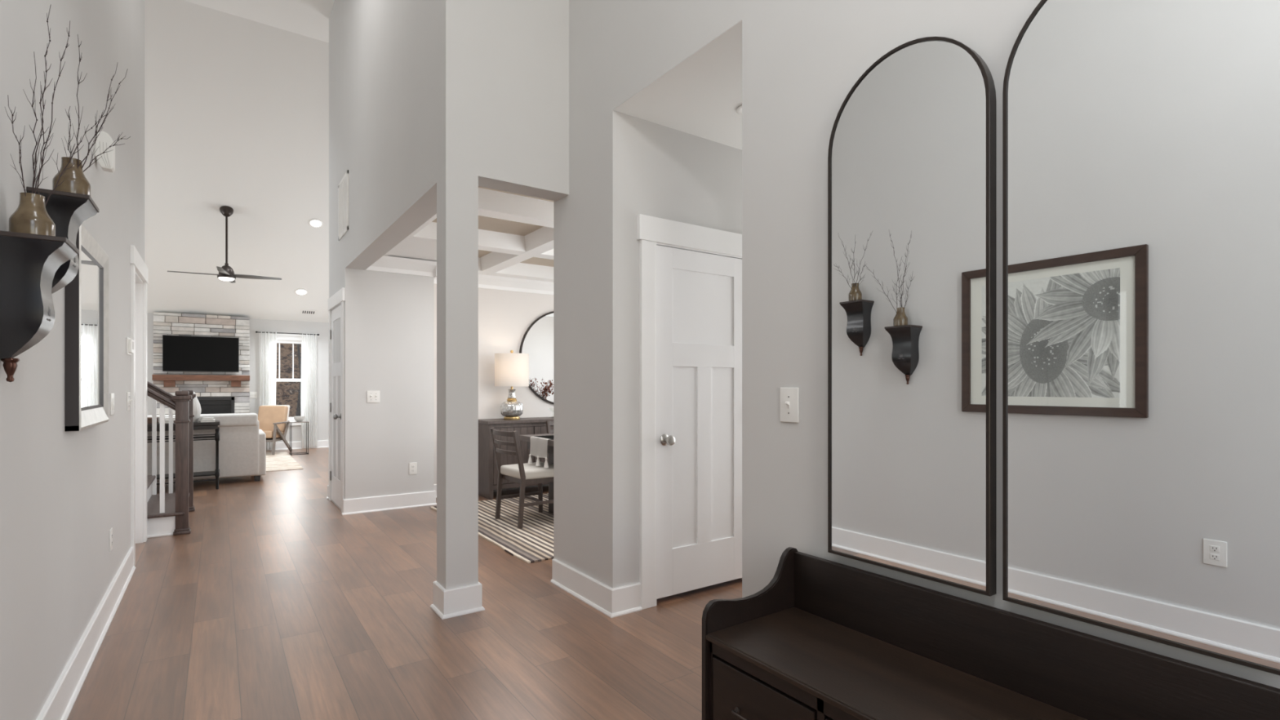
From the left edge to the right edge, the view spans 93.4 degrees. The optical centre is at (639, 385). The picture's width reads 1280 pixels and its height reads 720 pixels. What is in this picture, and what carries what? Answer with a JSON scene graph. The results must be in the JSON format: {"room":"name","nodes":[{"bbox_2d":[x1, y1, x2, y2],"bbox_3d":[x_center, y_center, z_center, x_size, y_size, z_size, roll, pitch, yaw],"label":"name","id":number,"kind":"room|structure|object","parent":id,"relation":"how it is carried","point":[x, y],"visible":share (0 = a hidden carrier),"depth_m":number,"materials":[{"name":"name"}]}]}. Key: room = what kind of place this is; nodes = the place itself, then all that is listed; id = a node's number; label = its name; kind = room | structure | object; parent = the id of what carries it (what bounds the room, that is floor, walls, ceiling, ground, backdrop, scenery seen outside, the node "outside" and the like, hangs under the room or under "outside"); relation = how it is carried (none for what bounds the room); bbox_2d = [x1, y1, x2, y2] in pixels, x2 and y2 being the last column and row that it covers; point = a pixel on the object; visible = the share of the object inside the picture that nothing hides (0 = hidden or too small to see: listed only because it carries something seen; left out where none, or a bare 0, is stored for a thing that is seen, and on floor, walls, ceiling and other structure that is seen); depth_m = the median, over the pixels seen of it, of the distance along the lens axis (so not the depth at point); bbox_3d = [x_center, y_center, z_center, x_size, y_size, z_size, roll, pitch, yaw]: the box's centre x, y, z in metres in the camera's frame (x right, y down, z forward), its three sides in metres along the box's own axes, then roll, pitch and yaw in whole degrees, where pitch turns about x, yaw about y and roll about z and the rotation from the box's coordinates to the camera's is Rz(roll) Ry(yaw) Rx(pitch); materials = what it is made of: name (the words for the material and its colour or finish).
{"room":"entrance hall","nodes":[
{"label":"entrance hall","id":0,"kind":"room"},
{"bbox_2d":[0,0,144,719],"bbox_3d":[-1.497,-1.400,1.181,0.130,5.260,8.850,0,0,-35],"label":"wall","id":1,"kind":"structure","parent":0,"point":[62,492],"depth_m":2.24,"materials":[{"name":"beige paint"}]},
{"bbox_2d":[0,230,79,382],"bbox_3d":[-1.676,-0.207,1.678,0.146,0.395,0.189,0,0,-35],"label":"shelf","id":2,"kind":"object","parent":1,"relation":"attached to","point":[29,263],"visible":1,"depth_m":1.62,"materials":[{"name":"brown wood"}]},
{"bbox_2d":[8,192,55,235],"bbox_3d":[-1.704,-0.470,1.692,0.092,0.130,0.092,0,0,-35],"label":"bottle vase","id":3,"kind":"object","parent":2,"relation":"on","point":[31,215],"visible":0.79,"depth_m":1.67,"materials":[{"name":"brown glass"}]},
{"bbox_2d":[4,94,26,196],"bbox_3d":[-1.702,-0.610,1.645,0.038,0.340,0.078,0,0,-35],"label":"dry twig","id":4,"kind":"object","parent":3,"relation":"in","point":[12,115],"visible":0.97,"depth_m":1.65,"materials":[{"name":"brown wood"}]},
{"bbox_2d":[22,51,41,192],"bbox_3d":[-1.690,-0.675,1.679,0.035,0.470,0.110,0,0,-35],"label":"dry twig","id":5,"kind":"object","parent":3,"relation":"in","point":[33,103],"visible":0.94,"depth_m":1.68,"materials":[{"name":"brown wood"}]},
{"bbox_2d":[31,6,52,193],"bbox_3d":[-1.650,-0.736,1.672,0.139,0.592,0.038,0,0,29],"label":"dry twig","id":6,"kind":"object","parent":3,"relation":"in","point":[46,54],"visible":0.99,"depth_m":1.67,"materials":[{"name":"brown wood"}]},
{"bbox_2d":[36,73,53,195],"bbox_3d":[-1.700,-0.660,1.720,0.034,0.440,0.094,0,0,-25],"label":"dry twig","id":7,"kind":"object","parent":3,"relation":"in","point":[43,105],"visible":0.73,"depth_m":1.72,"materials":[{"name":"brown wood"}]},
{"bbox_2d":[34,20,70,193],"bbox_3d":[-1.665,-0.755,1.713,0.054,0.630,0.096,0,0,23],"label":"dry twig","id":8,"kind":"object","parent":3,"relation":"in","point":[67,45],"visible":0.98,"depth_m":1.71,"materials":[{"name":"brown wood"}]},
{"bbox_2d":[44,119,99,204],"bbox_3d":[-1.708,-0.645,1.806,0.036,0.411,0.231,0,0,-11],"label":"dry twig","id":9,"kind":"object","parent":3,"relation":"in","point":[80,140],"visible":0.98,"depth_m":1.80,"materials":[{"name":"brown plant"}]},
{"bbox_2d":[26,186,98,293],"bbox_3d":[-1.885,-0.417,1.977,0.146,0.395,0.189,0,0,-35],"label":"shelf","id":10,"kind":"object","parent":1,"relation":"attached to","point":[68,211],"visible":0.29,"depth_m":1.93,"materials":[{"name":"brown wood"}]},
{"bbox_2d":[52,156,90,195],"bbox_3d":[-1.871,-0.680,1.986,0.092,0.130,0.092,0,0,-35],"label":"bottle vase","id":11,"kind":"object","parent":10,"relation":"on","point":[74,180],"visible":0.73,"depth_m":1.96,"materials":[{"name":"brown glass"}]},
{"bbox_2d":[61,106,75,162],"bbox_3d":[-1.843,-0.770,1.949,0.031,0.241,0.100,0,0,-35],"label":"dry twig","id":12,"kind":"object","parent":11,"relation":"in","point":[68,115],"visible":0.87,"depth_m":1.94,"materials":[{"name":"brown wood"}]},
{"bbox_2d":[71,34,87,168],"bbox_3d":[-1.794,-0.870,1.934,0.166,0.440,0.028,0,0,42],"label":"dry twig","id":13,"kind":"object","parent":11,"relation":"in","point":[80,59],"visible":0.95,"depth_m":1.94,"materials":[{"name":"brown wood"}]},
{"bbox_2d":[78,63,117,166],"bbox_3d":[-1.799,-0.857,1.991,0.152,0.416,0.063,0,0,-17],"label":"dry twig","id":14,"kind":"object","parent":11,"relation":"in","point":[101,117],"visible":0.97,"depth_m":1.99,"materials":[{"name":"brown wood"}]},
{"bbox_2d":[81,68,128,168],"bbox_3d":[-1.798,-0.877,2.026,0.067,0.456,0.140,0,0,35],"label":"dry twig","id":15,"kind":"object","parent":11,"relation":"in","point":[104,121],"visible":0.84,"depth_m":2.02,"materials":[{"name":"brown wood"}]},
{"bbox_2d":[83,133,130,172],"bbox_3d":[-1.832,-0.771,2.058,0.040,0.243,0.163,0,0,21],"label":"dry twig","id":16,"kind":"object","parent":11,"relation":"in","point":[92,154],"visible":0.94,"depth_m":2.06,"materials":[{"name":"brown plant"}]},
{"bbox_2d":[36,546,135,719],"bbox_3d":[-1.157,1.157,0.830,0.030,0.145,7.885,0,0,-35],"label":"baseboard","id":17,"kind":"structure","parent":1,"relation":"attached to","point":[60,703],"depth_m":2.61,"materials":[{"name":"white paint"}]},
{"bbox_2d":[64,224,108,431],"bbox_3d":[-2.413,-0.234,2.645,0.045,0.818,0.750,0,0,-35],"label":"wall mirror","id":18,"kind":"object","parent":1,"relation":"attached to","point":[86,296],"visible":0.89,"depth_m":2.56,"materials":[{"name":"grey metal"}]},
{"bbox_2d":[80,249,101,407],"bbox_3d":[-2.413,-0.234,2.645,0.004,0.664,0.596,0,0,-35],"label":"mirror glass","id":19,"kind":"object","parent":18,"relation":"attached to","point":[91,265],"depth_m":2.66,"materials":[{"name":"white"}]},
{"bbox_2d":[94,131,115,172],"bbox_3d":[-2.602,-1.141,2.934,0.067,0.177,0.070,0,0,-35],"label":"door chime","id":20,"kind":"object","parent":1,"relation":"attached to","point":[107,162],"visible":0.93,"depth_m":2.91,"materials":[{"name":"white plastic"}]},
{"bbox_2d":[109,527,112,551],"bbox_3d":[-2.892,0.840,3.298,0.008,0.118,0.075,0,0,-35],"label":"wall outlet","id":21,"kind":"object","parent":1,"relation":"attached to","point":[111,529],"visible":1,"depth_m":3.29,"materials":[{"name":"white plastic"}]},
{"bbox_2d":[110,393,114,415],"bbox_3d":[-2.920,0.100,3.340,0.008,0.120,0.118,0,0,-35],"label":"light switch","id":22,"kind":"object","parent":1,"relation":"attached to","point":[112,395],"visible":1,"depth_m":3.31,"materials":[{"name":"white plastic"}]},
{"bbox_2d":[125,337,133,355],"bbox_3d":[-3.331,-0.260,3.943,0.027,0.110,0.180,0,0,-35],"label":"thermostat","id":23,"kind":"object","parent":1,"relation":"attached to","point":[129,342],"visible":1,"depth_m":3.89,"materials":[{"name":"white plastic"}]},
{"bbox_2d":[126,391,133,410],"bbox_3d":[-3.336,0.100,3.946,0.022,0.118,0.118,0,0,-35],"label":"light switch","id":24,"kind":"object","parent":1,"relation":"attached to","point":[128,400],"visible":1,"depth_m":3.92,"materials":[{"name":"white plastic"}]},
{"bbox_2d":[129,244,148,565],"bbox_3d":[-3.737,0.142,4.406,0.152,2.175,0.980,0,0,-35],"label":"trim","id":25,"kind":"structure","parent":1,"relation":"attached to","point":[138,285],"depth_m":4.72,"materials":[{"name":"white paint"}]},
{"bbox_2d":[144,0,328,322],"bbox_3d":[-5.917,-2.691,8.992,11.000,2.939,5.720,0,0,-35],"label":"ceiling","id":26,"kind":"structure","parent":0,"point":[237,108],"depth_m":8.24,"materials":[{"name":"white paint"}]},
{"bbox_2d":[167,205,281,283],"bbox_3d":[-6.106,-2.097,8.909,1.023,1.085,1.023,0,0,18],"label":"ceiling fan","id":27,"kind":"object","parent":26,"relation":"hanging from","point":[226,273],"visible":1,"depth_m":8.89,"materials":[{"name":"black metal"}]},
{"bbox_2d":[294,288,307,295],"bbox_3d":[-6.198,-1.718,11.037,0.214,0.098,0.192,0,0,-35],"label":"recessed light","id":28,"kind":"object","parent":26,"relation":"attached to","point":[299,291],"visible":1,"depth_m":11.04,"materials":[{"name":"white plastic"}]},
{"bbox_2d":[300,309,316,315],"bbox_3d":[-6.395,-1.423,11.632,0.260,0.071,0.136,0,0,-35],"label":"ceiling register","id":29,"kind":"object","parent":26,"relation":"attached to","point":[303,311],"visible":1,"depth_m":11.63,"materials":[{"name":"white plastic"}]},
{"bbox_2d":[308,218,323,227],"bbox_3d":[-5.160,-2.587,9.603,0.214,0.098,0.192,0,0,-35],"label":"recessed light","id":30,"kind":"object","parent":26,"relation":"attached to","point":[314,223],"visible":1,"depth_m":9.60,"materials":[{"name":"white plastic"}]},
{"bbox_2d":[146,312,328,442],"bbox_3d":[-7.532,-0.045,11.304,11.000,2.550,0.120,0,0,-35],"label":"wall","id":31,"kind":"structure","parent":0,"point":[255,325],"depth_m":11.76,"materials":[{"name":"beige paint"}]},
{"bbox_2d":[249,391,257,398],"bbox_3d":[-7.295,0.170,11.382,0.115,0.118,0.022,0,0,-35],"label":"light switch","id":32,"kind":"object","parent":31,"relation":"attached to","point":[252,394],"visible":0.99,"depth_m":11.38,"materials":[{"name":"white plastic"}]},
{"bbox_2d":[255,331,319,335],"bbox_3d":[-6.810,-1.009,11.672,1.070,0.048,0.103,0,0,-35],"label":"curtain rod","id":33,"kind":"object","parent":31,"relation":"attached to","point":[255,331],"visible":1,"depth_m":11.64,"materials":[{"name":"black metal"}]},
{"bbox_2d":[258,331,276,449],"bbox_3d":[-7.067,0.089,11.452,0.292,2.242,0.074,0,0,-35],"label":"sheer curtain","id":34,"kind":"object","parent":33,"relation":"hanging from","point":[268,341],"visible":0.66,"depth_m":11.45,"materials":[{"name":"white fabric"}]},
{"bbox_2d":[301,333,317,448],"bbox_3d":[-6.496,0.089,11.851,0.287,2.242,0.076,0,0,-35],"label":"sheer curtain","id":35,"kind":"object","parent":33,"relation":"hanging from","point":[308,342],"visible":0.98,"depth_m":11.85,"materials":[{"name":"white fabric"}]},
{"bbox_2d":[275,333,302,425],"bbox_3d":[-6.846,-0.120,11.746,0.770,1.780,0.120,0,0,-35],"label":"window","id":36,"kind":"structure","parent":31,"relation":"in","point":[292,339],"depth_m":11.74,"materials":[{"name":"white paint"}]},
{"bbox_2d":[266,440,328,450],"bbox_3d":[-5.696,1.157,12.497,4.024,0.145,0.030,0,0,-35],"label":"baseboard","id":37,"kind":"structure","parent":31,"relation":"attached to","point":[321,443],"depth_m":11.79,"materials":[{"name":"white paint"}]},
{"bbox_2d":[183,0,334,42],"bbox_3d":[-1.243,-1.460,2.303,11.000,5.380,10.600,0,0,-35],"label":"ceiling","id":38,"kind":"structure","parent":0,"point":[308,18],"depth_m":6.50,"materials":[{"name":"white paint"}]},
{"bbox_2d":[66,447,742,719],"bbox_3d":[-2.904,1.290,4.681,11.000,0.120,16.400,0,0,-35],"label":"floor","id":39,"kind":"structure","parent":0,"point":[276,603],"depth_m":3.03,"materials":[{"name":"brown wood"}]},
{"bbox_2d":[146,380,195,537],"bbox_3d":[-5.221,-0.013,4.730,2.774,2.487,1.226,0,0,-35],"label":"staircase","id":40,"kind":"structure","parent":39,"relation":"on","point":[167,513],"depth_m":5.01,"materials":[{"name":"white paint"}]},
{"bbox_2d":[146,420,219,488],"bbox_3d":[-5.756,0.830,6.896,1.562,0.800,0.390,0,0,-35],"label":"console table","id":41,"kind":"object","parent":39,"relation":"on","point":[198,425],"visible":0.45,"depth_m":7.14,"materials":[{"name":"black wood"}]},
{"bbox_2d":[146,417,159,423],"bbox_3d":[-5.678,0.398,6.939,0.210,0.065,0.230,0,0,-35],"label":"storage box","id":42,"kind":"object","parent":41,"relation":"on","point":[148,419],"visible":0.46,"depth_m":6.88,"materials":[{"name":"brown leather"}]},
{"bbox_2d":[156,471,216,484],"bbox_3d":[-5.756,1.087,6.896,1.502,0.077,0.340,0,0,-35],"label":"shelf","id":43,"kind":"object","parent":41,"relation":"attached to","point":[207,473],"depth_m":7.13,"materials":[{"name":"black wood"}]},
{"bbox_2d":[192,391,201,422],"bbox_3d":[-5.346,0.250,7.183,0.195,0.360,0.195,0,0,-35],"label":"ribbed vase","id":44,"kind":"object","parent":41,"relation":"on","point":[197,407],"visible":0.28,"depth_m":7.17,"materials":[{"name":"white ceramic"}]},
{"bbox_2d":[200,418,215,422],"bbox_3d":[-5.206,0.417,7.268,0.140,0.026,0.220,0,0,-35],"label":"book","id":45,"kind":"object","parent":41,"relation":"on","point":[202,420],"visible":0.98,"depth_m":7.18,"materials":[{"name":"white paper"}]},
{"bbox_2d":[201,417,213,420],"bbox_3d":[-5.208,0.393,7.267,0.115,0.022,0.180,0,0,-35],"label":"book","id":46,"kind":"object","parent":45,"relation":"on","point":[202,418],"visible":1,"depth_m":7.21,"materials":[{"name":"white paper"}]},
{"bbox_3d":[-5.519,0.415,7.062,0.160,0.030,0.220,0,0,-35],"label":"book","id":47,"kind":"object","parent":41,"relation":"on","visible":0},
{"bbox_2d":[164,417,175,420],"bbox_3d":[-5.519,0.386,7.062,0.140,0.028,0.180,0,0,-35],"label":"book","id":48,"kind":"object","parent":47,"relation":"on","point":[166,418],"visible":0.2,"depth_m":7.02,"materials":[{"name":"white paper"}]},
{"bbox_2d":[151,311,249,414],"bbox_3d":[-7.818,-0.025,10.793,1.399,2.509,0.389,0,0,-35],"label":"fireplace","id":49,"kind":"object","parent":39,"relation":"on","point":[216,393],"visible":0.52,"depth_m":10.85,"materials":[{"name":"stone"}]},
{"bbox_2d":[162,334,239,372],"bbox_3d":[-7.808,-0.568,10.747,1.100,0.629,0.056,0,0,-35],"label":"television","id":50,"kind":"object","parent":49,"relation":"attached to","point":[180,353],"visible":1,"depth_m":10.71,"materials":[{"name":"grey"}]},
{"bbox_2d":[146,413,266,482],"bbox_3d":[-6.162,0.794,7.488,2.535,0.872,0.986,0,0,-35],"label":"sofa","id":51,"kind":"object","parent":39,"relation":"on","point":[242,444],"visible":0.34,"depth_m":7.59,"materials":[{"name":"grey fabric"}]},
{"bbox_2d":[146,414,175,422],"bbox_3d":[-5.978,0.436,7.226,0.782,0.157,0.346,0,0,-35],"label":"cushion","id":52,"kind":"object","parent":51,"relation":"on","point":[157,415],"depth_m":7.22,"materials":[{"name":"grey fabric"}]},
{"bbox_2d":[197,413,257,426],"bbox_3d":[-5.333,0.436,7.676,0.782,0.157,0.346,0,0,-35],"label":"cushion","id":53,"kind":"object","parent":51,"relation":"on","point":[234,420],"depth_m":7.63,"materials":[{"name":"grey fabric"}]},
{"bbox_2d":[266,451,302,471],"bbox_3d":[-6.988,1.224,9.244,2.942,0.011,2.849,0,0,-35],"label":"area rug","id":54,"kind":"object","parent":39,"relation":"on","point":[281,460],"visible":0.14,"depth_m":9.62,"materials":[{"name":"beige fabric"}]},
{"bbox_2d":[257,404,292,454],"bbox_3d":[-6.795,0.796,10.974,0.604,0.876,0.750,0,0,-7],"label":"armchair","id":55,"kind":"object","parent":54,"relation":"on","point":[273,421],"visible":0.58,"depth_m":11.12,"materials":[{"name":"beige leather"}]},
{"bbox_2d":[257,405,288,431],"bbox_3d":[-6.820,0.615,11.184,0.480,0.499,0.230,0,0,-7],"label":"cushion","id":56,"kind":"object","parent":55,"relation":"on","point":[267,415],"depth_m":11.14,"materials":[{"name":"beige fabric"}]},
{"bbox_2d":[262,431,284,438],"bbox_3d":[-6.784,0.878,10.887,0.480,0.169,0.523,0,0,-7],"label":"seat cushion","id":57,"kind":"object","parent":55,"relation":"on","point":[269,434],"depth_m":10.69,"materials":[{"name":"beige leather"}]},
{"bbox_2d":[288,421,309,454],"bbox_3d":[-6.174,0.938,10.923,0.290,0.585,0.270,0,0,-35],"label":"side table","id":58,"kind":"object","parent":39,"relation":"on","point":[306,422],"visible":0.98,"depth_m":10.92,"materials":[{"name":"grey metal"}]},
{"bbox_2d":[293,416,304,422],"bbox_3d":[-6.175,0.598,10.934,0.176,0.095,0.176,0,0,-35],"label":"bowl","id":59,"kind":"object","parent":58,"relation":"on","point":[299,419],"visible":1,"depth_m":10.88,"materials":[{"name":"white ceramic"}]},
{"bbox_2d":[430,493,553,563],"bbox_3d":[-0.119,1.222,6.064,3.260,0.014,2.346,0,0,-35],"label":"area rug","id":60,"kind":"object","parent":39,"relation":"on","point":[533,542],"visible":0.2,"depth_m":5.12,"materials":[{"name":"fabric"}]},
{"bbox_2d":[489,427,553,528],"bbox_3d":[-1.013,0.797,5.450,0.561,0.834,0.516,0,0,-38],"label":"dining chair","id":61,"kind":"object","parent":60,"relation":"on","point":[526,473],"visible":0.9,"depth_m":5.30,"materials":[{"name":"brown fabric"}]},
{"bbox_2d":[519,433,553,513],"bbox_3d":[-0.023,0.843,6.022,2.140,0.745,0.900,0,0,-35],"label":"dining table","id":62,"kind":"object","parent":60,"relation":"on","point":[522,437],"visible":0.08,"depth_m":5.74,"materials":[{"name":"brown wood"}]},
{"bbox_2d":[528,435,553,467],"bbox_3d":[-0.136,0.589,5.943,1.936,0.249,0.372,0,0,-35],"label":"table runner","id":63,"kind":"object","parent":62,"relation":"on","point":[539,444],"visible":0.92,"depth_m":5.39,"materials":[{"name":"white fabric"}]},
{"bbox_2d":[546,420,553,433],"bbox_3d":[-0.686,0.797,6.552,0.516,0.834,0.561,0,0,-35],"label":"dining chair","id":64,"kind":"object","parent":60,"relation":"on","point":[548,423],"visible":0.08,"depth_m":6.60,"materials":[{"name":"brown wood"}]},
{"bbox_2d":[478,417,553,499],"bbox_3d":[-1.116,0.805,7.141,1.600,0.850,0.455,0,0,-35],"label":"sideboard","id":65,"kind":"object","parent":39,"relation":"on","point":[487,467],"visible":0.3,"depth_m":6.67,"materials":[{"name":"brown wood"}]},
{"bbox_2d":[494,350,528,419],"bbox_3d":[-1.458,-0.015,6.862,0.384,0.790,0.384,0,0,-35],"label":"table lamp","id":66,"kind":"object","parent":65,"relation":"on","point":[511,369],"visible":1,"depth_m":6.73,"materials":[{"name":"white fabric"}]},
{"bbox_2d":[702,546,1279,719],"bbox_3d":[0.872,0.902,1.318,0.460,0.656,1.762,0,0,-35],"label":"bench","id":67,"kind":"object","parent":39,"relation":"on","point":[824,639],"visible":1,"depth_m":1.62,"materials":[{"name":"brown wood"}]},
{"bbox_2d":[328,0,568,510],"bbox_3d":[-1.881,-1.400,5.156,0.837,5.260,4.152,0,0,-35],"label":"wall","id":68,"kind":"structure","parent":0,"point":[421,92],"depth_m":4.39,"materials":[{"name":"beige paint"}]},
{"bbox_2d":[326,484,328,499],"bbox_3d":[-3.400,1.157,6.578,0.030,0.145,0.080,0,0,-35],"label":"baseboard","id":69,"kind":"structure","parent":68,"relation":"attached to","point":[327,497],"depth_m":6.56,"materials":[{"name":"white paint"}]},
{"bbox_2d":[329,305,341,508],"bbox_3d":[-3.116,0.205,6.156,0.108,2.010,0.722,0,0,-35],"label":"door","id":70,"kind":"structure","parent":68,"relation":"in","point":[336,313],"depth_m":6.20,"materials":[{"name":"white paint"}]},
{"bbox_2d":[327,287,345,512],"bbox_3d":[-3.105,0.145,6.157,0.024,2.170,0.948,0,0,-35],"label":"trim","id":71,"kind":"structure","parent":68,"relation":"attached to","point":[339,298],"depth_m":5.83,"materials":[{"name":"white paint"}]},
{"bbox_2d":[337,169,348,240],"bbox_3d":[-2.862,-1.732,5.820,0.012,0.555,0.520,0,0,-35],"label":"air vent","id":72,"kind":"object","parent":68,"relation":"in","point":[343,187],"visible":1,"depth_m":5.80,"materials":[{"name":"white plastic"}]},
{"bbox_2d":[367,391,379,402],"bbox_3d":[-2.610,0.105,5.909,0.118,0.118,0.022,0,0,-35],"label":"light switch","id":73,"kind":"object","parent":68,"relation":"attached to","point":[372,396],"visible":1,"depth_m":5.91,"materials":[{"name":"white plastic"}]},
{"bbox_2d":[408,462,417,474],"bbox_3d":[-2.306,0.838,6.129,0.078,0.120,0.008,0,0,-35],"label":"wall outlet","id":74,"kind":"object","parent":68,"relation":"attached to","point":[412,466],"visible":1,"depth_m":6.13,"materials":[{"name":"white plastic"}]},
{"bbox_2d":[436,173,478,589],"bbox_3d":[-1.009,0.050,3.333,0.177,2.360,0.164,0,0,-35],"label":"column","id":75,"kind":"structure","parent":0,"point":[457,197],"depth_m":3.27,"materials":[{"name":"beige paint"}]},
{"bbox_2d":[430,580,484,619],"bbox_3d":[-1.009,1.157,3.333,0.233,0.145,0.220,0,0,-35],"label":"baseboard","id":76,"kind":"structure","parent":75,"relation":"attached to","point":[468,599],"depth_m":3.25,"materials":[{"name":"white paint"}]},
{"bbox_2d":[434,284,553,484],"bbox_3d":[0.089,-0.145,6.271,3.910,2.750,3.580,0,0,-35],"label":"wall","id":77,"kind":"structure","parent":0,"point":[504,317],"depth_m":7.08,"materials":[{"name":"paint"}]},
{"bbox_2d":[341,484,548,515],"bbox_3d":[-1.101,1.157,7.211,4.525,0.145,0.440,0,0,-35],"label":"baseboard","id":78,"kind":"structure","parent":77,"relation":"attached to","point":[390,502],"depth_m":6.00,"materials":[{"name":"white paint"}]},
{"bbox_2d":[364,186,553,294],"bbox_3d":[-0.185,-1.270,6.080,4.340,0.280,3.340,0,0,-35],"label":"coffered ceiling","id":79,"kind":"structure","parent":77,"relation":"attached to","point":[501,268],"depth_m":5.69,"materials":[{"name":"white paint"}]},
{"bbox_2d":[519,311,553,404],"bbox_3d":[-0.955,-0.350,7.557,1.184,1.184,0.034,0,0,-35],"label":"round mirror","id":80,"kind":"object","parent":77,"relation":"attached to","point":[537,341],"visible":0.35,"depth_m":7.38,"materials":[{"name":"black mirror"}]},
{"bbox_2d":[613,20,742,150],"bbox_3d":[1.349,-1.539,3.687,2.966,0.122,1.220,0,0,-35],"label":"ceiling","id":81,"kind":"structure","parent":0,"point":[700,96],"depth_m":3.08,"materials":[{"name":"white paint"}]},
{"bbox_2d":[736,105,742,115],"bbox_3d":[0.593,-1.475,3.220,0.156,0.007,0.156,0,0,-35],"label":"recessed light","id":82,"kind":"object","parent":81,"relation":"in","point":[739,110],"visible":0.16,"depth_m":3.23,"materials":[{"name":"white plastic"}]},
{"bbox_2d":[632,116,742,583],"bbox_3d":[1.401,-0.125,3.724,2.837,2.710,1.220,0,0,-35],"label":"wall","id":83,"kind":"structure","parent":0,"point":[678,175],"depth_m":3.46,"materials":[{"name":"beige paint"}]},
{"bbox_2d":[636,213,742,609],"bbox_3d":[0.349,0.144,3.638,0.964,2.172,0.155,0,0,-35],"label":"trim","id":84,"kind":"structure","parent":83,"relation":"attached to","point":[651,231],"depth_m":3.35,"materials":[{"name":"white paint"}]},
{"bbox_2d":[656,244,742,599],"bbox_3d":[0.398,0.203,3.577,0.726,1.989,0.108,0,0,-35],"label":"door","id":85,"kind":"structure","parent":83,"relation":"in","point":[699,295],"depth_m":3.56,"materials":[{"name":"white paint"}]},
{"bbox_2d":[553,0,1279,688],"bbox_3d":[1.236,-1.400,1.370,0.130,5.260,6.030,0,0,-35],"label":"wall","id":86,"kind":"structure","parent":0,"point":[802,60],"depth_m":2.38,"materials":[{"name":"beige paint"}]},
{"bbox_2d":[550,558,642,617],"bbox_3d":[-0.275,1.157,3.545,0.200,0.145,0.713,0,0,-35],"label":"baseboard","id":87,"kind":"structure","parent":86,"relation":"attached to","point":[626,599],"depth_m":3.33,"materials":[{"name":"white paint"}]},
{"bbox_2d":[779,387,799,422],"bbox_3d":[0.545,0.070,2.225,0.022,0.128,0.088,0,0,-35],"label":"light switch","id":88,"kind":"object","parent":86,"relation":"attached to","point":[788,397],"visible":1,"depth_m":2.22,"materials":[{"name":"white plastic"}]},
{"bbox_2d":[827,36,996,596],"bbox_3d":[0.803,-0.235,1.843,0.038,1.600,0.525,0,0,-35],"label":"arched mirror","id":89,"kind":"object","parent":86,"relation":"attached to","point":[912,155],"visible":1,"depth_m":1.79,"materials":[{"name":"black mirror"}]},
{"bbox_2d":[1002,0,1279,675],"bbox_3d":[1.122,-0.235,1.387,0.038,1.600,0.525,0,0,-35],"label":"arched mirror","id":90,"kind":"object","parent":86,"relation":"attached to","point":[1141,138],"visible":1,"depth_m":1.35,"materials":[{"name":"black mirror"}]},
{"label":"outside","id":91,"kind":"structure","parent":0,"visible":0},
{"bbox_2d":[275,342,301,417],"bbox_3d":[-11.247,-2.391,19.590,20.000,8.321,14.000,0,0,-35],"label":"hillside","id":92,"kind":"structure","parent":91,"point":[286,393],"depth_m":16.81,"materials":[{"name":"brown plant"}]},
{"bbox_2d":[295,373,301,416],"bbox_3d":[-8.286,-2.026,15.711,1.356,6.358,1.034,0,0,-35],"label":"bare tree","id":93,"kind":"object","parent":92,"relation":"on","point":[299,402],"visible":0.08,"depth_m":15.37,"materials":[{"name":"grey plant"}]},
{"bbox_2d":[297,343,301,378],"bbox_3d":[-9.433,-2.523,16.048,1.625,6.355,0.590,0,0,-35],"label":"bare tree","id":94,"kind":"object","parent":92,"relation":"on","point":[298,344],"visible":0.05,"depth_m":16.08,"materials":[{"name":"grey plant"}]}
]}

